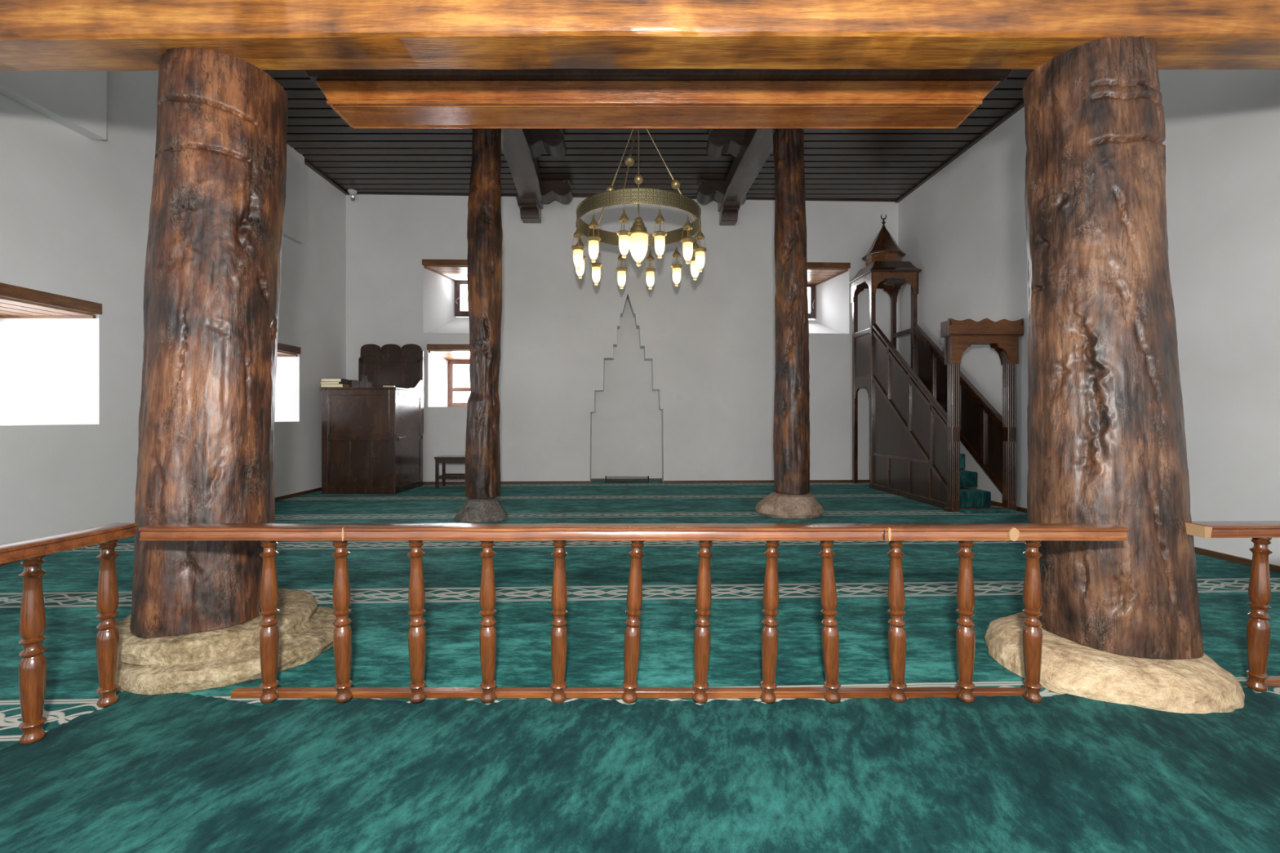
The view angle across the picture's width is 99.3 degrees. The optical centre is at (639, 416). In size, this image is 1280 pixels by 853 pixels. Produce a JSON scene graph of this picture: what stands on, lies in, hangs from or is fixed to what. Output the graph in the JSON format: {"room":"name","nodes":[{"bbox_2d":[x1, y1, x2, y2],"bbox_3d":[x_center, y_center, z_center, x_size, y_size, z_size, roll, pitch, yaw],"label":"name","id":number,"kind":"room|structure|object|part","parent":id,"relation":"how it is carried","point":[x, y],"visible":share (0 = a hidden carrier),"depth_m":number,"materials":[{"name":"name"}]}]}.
{"room":"mosque","nodes":[
{"label":"mosque","id":0,"kind":"room"},
{"bbox_2d":[0,70,346,543],"bbox_3d":[-5.690,-1.410,3.300,1.340,5.260,12.600,0,0,0],"label":"wall","id":1,"kind":"structure","parent":0,"point":[77,148],"depth_m":5.19,"materials":[{"name":"white paint"}]},
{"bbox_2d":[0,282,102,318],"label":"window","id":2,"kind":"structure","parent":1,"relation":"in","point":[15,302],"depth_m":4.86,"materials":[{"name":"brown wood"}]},
{"bbox_3d":[-5.750,-0.946,4.570,1.120,0.030,1.240,0,0,0],"label":"soffit trim","id":3,"kind":"part","parent":2,"relation":"part of","materials":[{"name":"brown wood"}]},
{"bbox_2d":[0,487,321,565],"bbox_3d":[-5.150,1.175,3.275,0.020,0.050,12.550,0,0,0],"label":"baseboard","id":4,"kind":"structure","parent":1,"relation":"attached to","point":[286,496],"depth_m":8.10,"materials":[{"name":"brown wood"}]},
{"bbox_2d":[277,342,301,356],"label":"lintel","id":5,"kind":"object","parent":1,"relation":"in","point":[283,350],"depth_m":8.04,"materials":[{"name":"brown wood"}]},
{"bbox_3d":[-5.750,-0.915,7.695,1.120,0.030,1.090,0,0,0],"label":"soffit trim","id":6,"kind":"part","parent":5,"relation":"part of","materials":[{"name":"brown wood"}]},
{"bbox_2d":[304,159,349,195],"bbox_3d":[-5.130,-3.910,3.275,0.060,0.060,12.550,0,0,0],"label":"trim","id":7,"kind":"structure","parent":1,"relation":"attached to","point":[316,170],"depth_m":8.85,"materials":[{"name":"brown wood"}]},
{"bbox_2d":[346,194,897,483],"bbox_3d":[-0.451,-1.410,10.318,12.066,5.260,1.200,0,0,-2],"label":"wall","id":8,"kind":"structure","parent":0,"point":[602,368],"depth_m":9.75,"materials":[{"name":"white paint"}]},
{"bbox_2d":[422,258,468,316],"bbox_3d":[-3.277,-2.368,10.193,1.199,0.801,1.216,0,0,0],"label":"window","id":9,"kind":"structure","parent":8,"relation":"in","point":[440,267],"depth_m":9.87,"materials":[{"name":"brown wood"}]},
{"bbox_3d":[-3.276,-2.659,10.203,1.099,0.073,1.156,0,0,0],"label":"soffit trim","id":10,"kind":"part","parent":9,"relation":"part of","materials":[{"name":"brown wood"}]},
{"bbox_2d":[426,344,471,407],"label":"window","id":11,"kind":"structure","parent":8,"relation":"in","point":[455,354],"depth_m":10.45,"materials":[{"name":"brown wood"}]},
{"bbox_3d":[-3.271,-1.117,10.207,1.019,0.078,1.155,0,0,0],"label":"soffit trim","id":12,"kind":"part","parent":11,"relation":"part of","materials":[{"name":"brown wood"}]},
{"bbox_2d":[558,437,563,442],"bbox_3d":[-1.409,0.426,9.674,0.085,0.085,0.022,0,0,-2],"label":"wall socket","id":13,"kind":"object","parent":8,"relation":"attached to","point":[560,439],"visible":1,"depth_m":9.67,"materials":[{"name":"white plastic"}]},
{"bbox_2d":[348,192,896,202],"bbox_3d":[-0.229,-3.917,9.705,9.866,0.045,0.040,0,0,-2],"label":"trim","id":14,"kind":"structure","parent":8,"relation":"attached to","point":[371,193],"depth_m":9.65,"materials":[{"name":"brown wood"}]},
{"bbox_2d":[422,478,869,484],"bbox_3d":[-0.237,1.177,9.915,9.866,0.045,0.420,0,0,-2],"label":"baseboard","id":15,"kind":"structure","parent":8,"relation":"attached to","point":[592,479],"depth_m":9.76,"materials":[{"name":"brown wood"}]},
{"bbox_2d":[676,395,683,399],"bbox_3d":[0.718,-0.342,9.749,0.120,0.085,0.024,0,0,-2],"label":"wall switch","id":16,"kind":"object","parent":8,"relation":"attached to","point":[678,397],"visible":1,"depth_m":9.74,"materials":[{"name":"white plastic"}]},
{"bbox_2d":[807,262,850,319],"bbox_3d":[3.243,-2.376,10.425,1.199,0.817,1.216,0,0,0],"label":"window","id":17,"kind":"structure","parent":8,"relation":"in","point":[818,273],"depth_m":10.17,"materials":[{"name":"brown wood"}]},
{"bbox_3d":[3.243,-2.648,10.435,1.099,0.041,1.156,0,0,0],"label":"soffit trim","id":18,"kind":"part","parent":17,"relation":"part of","materials":[{"name":"brown wood"}]},
{"bbox_2d":[263,69,1034,199],"bbox_3d":[0.170,-3.976,3.650,10.860,0.128,13.300,0,0,0],"label":"ceiling","id":19,"kind":"structure","parent":0,"point":[846,164],"depth_m":8.17,"materials":[{"name":"brown wood"}]},
{"bbox_2d":[347,189,357,200],"bbox_3d":[-4.982,-3.819,9.404,0.149,0.182,0.223,0,0,-12],"label":"security camera","id":20,"kind":"object","parent":19,"relation":"attached to","point":[353,192],"visible":1,"depth_m":9.39,"materials":[{"name":"white plastic"}]},
{"bbox_2d":[529,128,566,158],"bbox_3d":[-1.319,-3.778,7.520,0.573,0.268,0.340,0,0,0],"label":"bracket","id":21,"kind":"object","parent":19,"relation":"attached to","point":[550,141],"visible":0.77,"depth_m":7.35,"materials":[{"name":"brown wood"}]},
{"bbox_2d":[540,179,573,204],"bbox_3d":[-1.480,-3.778,9.170,0.666,0.268,0.340,0,0,0],"label":"bracket","id":22,"kind":"object","parent":19,"relation":"attached to","point":[560,190],"visible":0.88,"depth_m":9.00,"materials":[{"name":"brown wood"}]},
{"bbox_2d":[571,128,706,289],"bbox_3d":[-0.018,-2.875,7.000,1.718,2.130,1.718,0,0,0],"label":"chandelier","id":23,"kind":"object","parent":19,"relation":"hanging from","point":[638,238],"visible":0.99,"depth_m":6.73,"materials":[{"name":"gold metal"}]},
{"bbox_3d":[-0.769,-1.948,6.756,0.122,0.275,0.122,0,0,-18],"label":"lamp shade","id":24,"kind":"part","parent":23,"relation":"part of","materials":[{"name":"white glass"}]},
{"bbox_3d":[-0.790,-1.948,7.164,0.122,0.275,0.122,0,0,12],"label":"lamp shade","id":25,"kind":"part","parent":23,"relation":"part of","materials":[{"name":"white glass"}]},
{"bbox_3d":[-0.546,-1.948,6.413,0.122,0.275,0.122,0,0,42],"label":"lamp shade","id":26,"kind":"part","parent":23,"relation":"part of","materials":[{"name":"white glass"}]},
{"bbox_3d":[-0.605,-1.948,7.529,0.122,0.275,0.122,0,0,42],"label":"lamp shade","id":27,"kind":"part","parent":23,"relation":"part of","materials":[{"name":"white glass"}]},
{"bbox_3d":[-0.312,-3.244,7.265,0.805,1.299,0.022,0,0,42],"label":"suspension rod","id":28,"kind":"part","parent":23,"relation":"part of","materials":[{"name":"gold metal"}]},
{"bbox_3d":[-0.262,-1.948,7.751,0.122,0.275,0.122,0,0,-18],"label":"lamp shade","id":29,"kind":"part","parent":23,"relation":"part of","materials":[{"name":"white glass"}]},
{"bbox_3d":[-0.182,-1.948,6.227,0.122,0.275,0.122,0,0,12],"label":"lamp shade","id":30,"kind":"part","parent":23,"relation":"part of","materials":[{"name":"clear glass"}]},
{"bbox_3d":[-0.100,-3.244,6.612,0.022,1.299,0.805,0,0,12],"label":"suspension rod","id":31,"kind":"part","parent":23,"relation":"part of","materials":[{"name":"gold metal"}]},
{"bbox_3d":[-0.018,-3.205,7.000,0.180,1.470,0.180,0,0,0],"label":"stem","id":32,"kind":"part","parent":23,"relation":"part of","materials":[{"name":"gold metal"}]},
{"bbox_3d":[-0.018,-2.130,7.000,0.246,0.410,0.246,0,0,0],"label":"lamp shade","id":33,"kind":"part","parent":23,"relation":"part of","materials":[{"name":"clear glass"}]},
{"bbox_3d":[0.147,-1.948,7.773,0.122,0.275,0.122,0,0,12],"label":"lamp shade","id":34,"kind":"part","parent":23,"relation":"part of","materials":[{"name":"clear glass"}]},
{"bbox_3d":[0.227,-1.948,6.249,0.122,0.275,0.122,0,0,-18],"label":"lamp shade","id":35,"kind":"part","parent":23,"relation":"part of","materials":[{"name":"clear glass"}]},
{"bbox_3d":[0.360,-3.244,7.123,0.805,1.299,0.022,0,0,-18],"label":"suspension rod","id":36,"kind":"part","parent":23,"relation":"part of","materials":[{"name":"gold metal"}]},
{"bbox_3d":[0.511,-1.948,7.587,0.122,0.275,0.122,0,0,42],"label":"lamp shade","id":37,"kind":"part","parent":23,"relation":"part of","materials":[{"name":"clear glass"}]},
{"bbox_3d":[0.570,-1.948,6.471,0.122,0.275,0.122,0,0,42],"label":"lamp shade","id":38,"kind":"part","parent":23,"relation":"part of","materials":[{"name":"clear glass"}]},
{"bbox_3d":[0.734,-1.948,7.244,0.122,0.275,0.122,0,0,-18],"label":"lamp shade","id":39,"kind":"part","parent":23,"relation":"part of","materials":[{"name":"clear glass"}]},
{"bbox_3d":[0.755,-1.948,6.836,0.122,0.275,0.122,0,0,12],"label":"lamp shade","id":40,"kind":"part","parent":23,"relation":"part of","materials":[{"name":"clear glass"}]},
{"bbox_2d":[696,179,747,204],"bbox_3d":[1.377,-3.778,9.170,0.819,0.268,0.340,0,0,0],"label":"bracket","id":41,"kind":"object","parent":19,"relation":"attached to","point":[708,190],"visible":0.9,"depth_m":9.00,"materials":[{"name":"brown wood"}]},
{"bbox_2d":[706,128,746,158],"bbox_3d":[1.268,-3.778,7.520,0.676,0.268,0.340,0,0,0],"label":"bracket","id":42,"kind":"object","parent":19,"relation":"attached to","point":[720,141],"visible":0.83,"depth_m":7.35,"materials":[{"name":"brown wood"}]},
{"bbox_2d":[897,69,1279,565],"bbox_3d":[5.090,-1.410,3.446,0.304,5.260,13.105,0,0,-2],"label":"wall","id":43,"kind":"structure","parent":0,"point":[964,227],"depth_m":4.78,"materials":[{"name":"white paint"}]},
{"bbox_2d":[894,101,1024,203],"bbox_3d":[4.911,-3.910,3.401,0.060,0.060,13.005,0,0,-2],"label":"trim","id":44,"kind":"structure","parent":43,"relation":"attached to","point":[1020,105],"depth_m":7.90,"materials":[{"name":"brown wood"}]},
{"bbox_2d":[991,500,1279,573],"bbox_3d":[4.931,1.175,3.402,0.020,0.050,13.005,0,0,-2],"label":"baseboard","id":45,"kind":"structure","parent":43,"relation":"attached to","point":[1275,568],"depth_m":4.54,"materials":[{"name":"brown wood"}]},
{"bbox_3d":[0.170,1.270,3.700,10.860,0.100,13.400,0,0,0],"label":"floor","id":46,"kind":"structure","parent":0,"visible":0},
{"bbox_2d":[0,475,1279,750],"bbox_3d":[-0.028,1.147,4.572,10.257,0.144,11.144,0,0,0],"label":"carpet","id":47,"kind":"object","parent":46,"relation":"on","point":[597,571],"depth_m":3.59,"materials":[{"name":"teal carpet"}]},
{"bbox_2d":[115,588,335,694],"bbox_3d":[-2.090,1.094,2.788,1.054,0.208,0.942,0,0,0],"label":"stone base","id":48,"kind":"object","parent":47,"relation":"on","point":[229,655],"visible":0.62,"depth_m":2.46,"materials":[{"name":"stone"}]},
{"bbox_2d":[129,47,288,637],"bbox_3d":[-2.177,-0.394,2.790,0.581,2.768,0.711,0,0,0],"label":"wooden pillar","id":49,"kind":"structure","parent":48,"relation":"on","point":[213,273],"depth_m":2.59,"materials":[{"name":"brown wood"}]},
{"bbox_2d":[319,343,423,493],"bbox_3d":[-4.338,-0.022,8.905,1.195,2.455,1.080,0,0,1],"label":"lectern","id":50,"kind":"object","parent":47,"relation":"on","point":[372,433],"visible":0.98,"depth_m":8.42,"materials":[{"name":"brown wood"}]},
{"bbox_2d":[320,383,349,386],"bbox_3d":[-4.759,-0.472,8.500,0.332,0.053,0.230,0,0,-3],"label":"book","id":51,"kind":"object","parent":50,"relation":"on","point":[322,384],"visible":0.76,"depth_m":8.39,"materials":[{"name":"beige paper"}]},
{"bbox_2d":[320,382,346,384],"bbox_3d":[-4.779,-0.513,8.490,0.302,0.035,0.220,0,0,2],"label":"book","id":52,"kind":"object","parent":51,"relation":"on","point":[344,383],"visible":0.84,"depth_m":8.39,"materials":[{"name":"paper"}]},
{"bbox_2d":[320,378,348,382],"bbox_3d":[-4.769,-0.555,8.500,0.312,0.055,0.220,0,0,-2],"label":"book","id":53,"kind":"object","parent":52,"relation":"on","point":[344,380],"visible":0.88,"depth_m":8.40,"materials":[{"name":"beige paper"}]},
{"bbox_3d":[-4.344,0.388,8.422,1.090,1.585,0.015,0,0,1],"label":"panel","id":54,"kind":"part","parent":50,"relation":"part of","materials":[{"name":"brown wood"}]},
{"bbox_3d":[-4.345,0.393,8.415,1.150,1.615,0.050,0,0,1],"label":"frame","id":55,"kind":"part","parent":50,"relation":"part of","materials":[{"name":"brown wood"}]},
{"bbox_2d":[382,385,395,386],"bbox_3d":[-3.919,-0.461,8.500,0.162,0.031,0.200,0,0,-17],"label":"book","id":56,"kind":"object","parent":50,"relation":"on","point":[383,385],"visible":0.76,"depth_m":8.41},
{"bbox_3d":[-4.312,-0.410,9.400,1.080,1.220,0.020,0,0,1],"label":"backboard frame","id":57,"kind":"part","parent":50,"relation":"part of","materials":[{"name":"brown wood"}]},
{"bbox_3d":[-3.782,0.398,8.910,0.018,1.565,0.980,0,0,1],"label":"panel","id":58,"kind":"part","parent":50,"relation":"part of","materials":[{"name":"brown wood"}]},
{"bbox_3d":[-3.781,0.305,8.915,0.040,1.800,0.980,0,0,1],"label":"frame","id":59,"kind":"part","parent":50,"relation":"part of","materials":[{"name":"brown wood"}]},
{"bbox_2d":[434,455,465,488],"bbox_3d":[-3.130,0.940,9.220,0.580,0.520,0.380,0,0,0],"label":"stool","id":60,"kind":"object","parent":47,"relation":"on","point":[442,459],"visible":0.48,"depth_m":9.05,"materials":[{"name":"brown wood"}]},
{"bbox_3d":[-3.380,0.955,9.065,0.050,0.490,0.040,0,0,0],"label":"leg","id":61,"kind":"part","parent":60,"relation":"part of","materials":[{"name":"brown wood"}]},
{"bbox_3d":[-3.380,0.955,9.375,0.050,0.490,0.040,0,0,0],"label":"leg","id":62,"kind":"part","parent":60,"relation":"part of","materials":[{"name":"brown wood"}]},
{"bbox_3d":[-3.130,0.695,9.220,0.580,0.030,0.380,0,0,0],"label":"seat","id":63,"kind":"part","parent":60,"relation":"part of","materials":[{"name":"brown wood"}]},
{"bbox_2d":[453,497,507,522],"bbox_3d":[-1.869,1.071,6.401,0.622,0.253,0.563,0,0,0],"label":"stone base","id":64,"kind":"object","parent":47,"relation":"on","point":[483,509],"visible":0.86,"depth_m":6.21,"materials":[{"name":"grey stone"}]},
{"bbox_2d":[465,128,502,498],"bbox_3d":[-1.827,-1.261,6.400,0.407,4.398,0.407,0,0,29],"label":"wooden column","id":65,"kind":"structure","parent":64,"relation":"on","point":[484,224],"depth_m":6.25,"materials":[{"name":"brown wood"}]},
{"bbox_2d":[501,128,542,222],"bbox_3d":[-1.737,-3.690,7.875,0.446,0.540,3.592,0,0,-5],"label":"log beam","id":66,"kind":"structure","parent":65,"relation":"on","point":[516,148],"depth_m":7.97,"materials":[{"name":"wood"}]},
{"bbox_3d":[-0.233,1.137,9.791,0.792,0.125,0.100,0,0,0],"label":"wire guard","id":67,"kind":"part","parent":47,"relation":"part of","materials":[{"name":"grey metal"}]},
{"bbox_3d":[-0.233,1.135,9.791,0.768,0.101,0.016,0,0,0],"label":"rail","id":68,"kind":"part","parent":47,"relation":"part of","materials":[{"name":"carpet"}]},
{"bbox_2d":[138,523,1128,702],"bbox_3d":[-0.026,0.827,2.280,4.028,0.746,0.139,0,0,0],"label":"wooden railing","id":69,"kind":"object","parent":47,"relation":"on","point":[1033,534],"visible":1,"depth_m":2.25,"materials":[{"name":"brown wood"}]},
{"bbox_3d":[-0.041,1.185,2.330,3.398,0.030,0.040,0,0,0],"label":"rail","id":70,"kind":"part","parent":69,"relation":"part of","materials":[{"name":"brown wood"}]},
{"bbox_3d":[-0.026,0.481,2.265,4.028,0.055,0.108,0,0,0],"label":"handrail","id":71,"kind":"part","parent":69,"relation":"part of","materials":[{"name":"brown wood"}]},
{"bbox_2d":[0,687,1279,852],"bbox_3d":[0.850,1.194,0.594,8.100,0.012,3.589,0,0,0],"label":"carpet","id":72,"kind":"object","parent":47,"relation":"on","point":[175,772],"visible":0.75,"depth_m":1.80,"materials":[{"name":"teal carpet"}]},
{"bbox_2d":[0,522,137,744],"bbox_3d":[-2.252,0.820,1.706,0.107,0.733,1.229,0,0,6],"label":"wooden railing","id":73,"kind":"object","parent":72,"relation":"on","point":[32,671],"visible":1,"depth_m":2.00,"materials":[{"name":"brown wood"}]},
{"bbox_3d":[-2.252,0.481,1.706,0.107,0.054,1.229,0,0,6],"label":"handrail","id":74,"kind":"part","parent":73,"relation":"part of","materials":[{"name":"brown wood"}]},
{"bbox_2d":[755,492,823,518],"bbox_3d":[1.829,1.063,6.653,0.826,0.270,0.624,0,0,0],"label":"stone base","id":75,"kind":"object","parent":47,"relation":"on","point":[778,505],"visible":0.89,"depth_m":6.42,"materials":[{"name":"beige stone"}]},
{"bbox_2d":[772,128,809,493],"bbox_3d":[1.852,-1.268,6.655,0.442,4.383,0.450,0,0,0],"label":"wooden column","id":76,"kind":"structure","parent":75,"relation":"on","point":[791,432],"depth_m":6.50,"materials":[{"name":"brown wood"}]},
{"bbox_2d":[717,128,777,225],"bbox_3d":[1.581,-3.690,8.034,0.380,0.540,3.476,0,0,-1],"label":"log beam","id":77,"kind":"structure","parent":76,"relation":"on","point":[744,170],"depth_m":7.97,"materials":[{"name":"wood"}]},
{"bbox_2d":[848,213,1023,513],"bbox_3d":[4.272,-1.152,8.297,0.950,4.704,3.130,0,0,-2],"label":"pulpit","id":78,"kind":"object","parent":47,"relation":"on","point":[920,414],"visible":1,"depth_m":7.79,"materials":[{"name":"brown wood"}]},
{"bbox_3d":[3.857,-0.520,9.758,0.075,3.440,0.075,0,0,-2],"label":"post","id":79,"kind":"part","parent":78,"relation":"part of","materials":[{"name":"brown wood"}]},
{"bbox_3d":[3.867,-1.440,9.418,0.055,0.080,0.680,0,0,-2],"label":"kiosk rail","id":80,"kind":"part","parent":78,"relation":"part of","materials":[{"name":"brown wood"}]},
{"bbox_3d":[3.867,-0.650,9.418,0.045,0.100,0.680,0,0,-2],"label":"kiosk rail","id":81,"kind":"part","parent":78,"relation":"part of","materials":[{"name":"brown wood"}]},
{"bbox_3d":[3.869,-1.030,9.418,0.030,0.740,0.680,0,0,-2],"label":"kiosk panel","id":82,"kind":"part","parent":78,"relation":"part of","materials":[{"name":"brown wood"}]},
{"bbox_3d":[3.882,-0.520,9.078,0.075,3.440,0.075,0,0,-2],"label":"post","id":83,"kind":"part","parent":78,"relation":"part of","materials":[{"name":"brown wood"}]},
{"bbox_3d":[4.561,-0.520,9.784,0.075,3.440,0.075,0,0,-2],"label":"post","id":84,"kind":"part","parent":78,"relation":"part of","materials":[{"name":"brown wood"}]},
{"bbox_3d":[4.576,-1.440,9.445,0.055,0.080,0.680,0,0,-2],"label":"kiosk rail","id":85,"kind":"part","parent":78,"relation":"part of","materials":[{"name":"brown wood"}]},
{"bbox_3d":[3.933,-0.695,7.979,0.075,1.708,2.219,0,0,-2],"label":"stair handrail","id":86,"kind":"part","parent":78,"relation":"part of","materials":[{"name":"brown wood"}]},
{"bbox_3d":[3.933,-0.145,7.999,0.020,2.630,2.160,0,0,-2],"label":"panel","id":87,"kind":"part","parent":78,"relation":"part of","materials":[{"name":"brown wood"}]},
{"bbox_3d":[4.587,-0.520,9.105,0.075,3.440,0.075,0,0,-2],"label":"post","id":88,"kind":"part","parent":78,"relation":"part of","materials":[{"name":"brown wood"}]},
{"bbox_3d":[3.865,-1.113,6.871,0.030,0.175,0.190,0,0,-2],"label":"crown","id":89,"kind":"part","parent":78,"relation":"part of","materials":[{"name":"brown wood"}]},
{"bbox_3d":[3.965,0.090,6.880,0.110,2.220,0.110,0,0,-2],"label":"portal post","id":90,"kind":"part","parent":78,"relation":"part of","materials":[{"name":"brown wood"}]},
{"bbox_3d":[4.628,-0.695,8.006,0.080,1.708,2.219,0,0,-2],"label":"stair handrail","id":91,"kind":"part","parent":78,"relation":"part of","materials":[{"name":"brown wood"}]},
{"bbox_3d":[4.647,-0.255,8.026,0.020,2.410,2.160,0,0,-2],"label":"panel","id":92,"kind":"part","parent":78,"relation":"part of","materials":[{"name":"brown wood"}]},
{"bbox_3d":[4.320,1.175,6.886,0.940,0.050,0.075,0,0,-2],"label":"sill","id":93,"kind":"part","parent":78,"relation":"part of","materials":[{"name":"brown wood"}]},
{"bbox_3d":[4.689,0.090,6.907,0.110,2.220,0.110,0,0,-2],"label":"portal post","id":94,"kind":"part","parent":78,"relation":"part of","materials":[{"name":"brown wood"}]},
{"bbox_2d":[984,612,1244,713],"bbox_3d":[2.213,1.121,2.619,0.954,0.154,0.903,0,0,0],"label":"stone base","id":95,"kind":"object","parent":47,"relation":"on","point":[1200,685],"visible":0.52,"depth_m":2.30,"materials":[{"name":"beige stone"}]},
{"bbox_2d":[1022,35,1204,659],"bbox_3d":[2.269,-0.366,2.704,0.612,2.823,0.728,0,0,0],"label":"wooden pillar","id":96,"kind":"structure","parent":95,"relation":"on","point":[1106,443],"depth_m":2.50,"materials":[{"name":"brown wood"}]},
{"bbox_2d":[0,0,1279,71],"bbox_3d":[-0.090,-1.950,2.664,10.740,0.423,0.298,0,0,0],"label":"timber beam","id":97,"kind":"structure","parent":96,"relation":"on","point":[36,35],"depth_m":2.54,"materials":[{"name":"brown wood"}]},
{"bbox_2d":[1185,520,1279,691],"bbox_3d":[3.199,0.832,2.390,1.614,0.736,0.139,0,0,-1],"label":"wooden railing","id":98,"kind":"object","parent":47,"relation":"on","point":[1258,627],"visible":1,"depth_m":2.34,"materials":[{"name":"brown wood"}]},
{"bbox_3d":[3.206,0.491,2.375,1.600,0.055,0.107,0,0,-1],"label":"handrail","id":99,"kind":"part","parent":98,"relation":"part of","materials":[{"name":"brown wood"}]},
{"bbox_3d":[3.375,1.185,2.443,1.260,0.030,0.040,0,0,-1],"label":"rail","id":100,"kind":"part","parent":98,"relation":"part of","materials":[{"name":"brown wood"}]},
{"bbox_3d":[-0.130,-2.482,3.330,10.060,0.275,0.180,0,0,0],"label":"tie beam","id":101,"kind":"structure","parent":0,"visible":0},
{"bbox_2d":[304,68,1013,128],"bbox_3d":[0.115,-2.169,3.527,4.558,0.332,0.550,0,0,0],"label":"wooden beam","id":102,"kind":"structure","parent":101,"relation":"hanging from","point":[543,98],"depth_m":3.48,"materials":[{"name":"brown wood"}]},
{"bbox_3d":[0.093,-2.023,3.491,4.199,0.040,0.028,0,0,0],"label":"moulding","id":103,"kind":"part","parent":102,"relation":"part of","materials":[{"name":"brown wood"}]}
]}

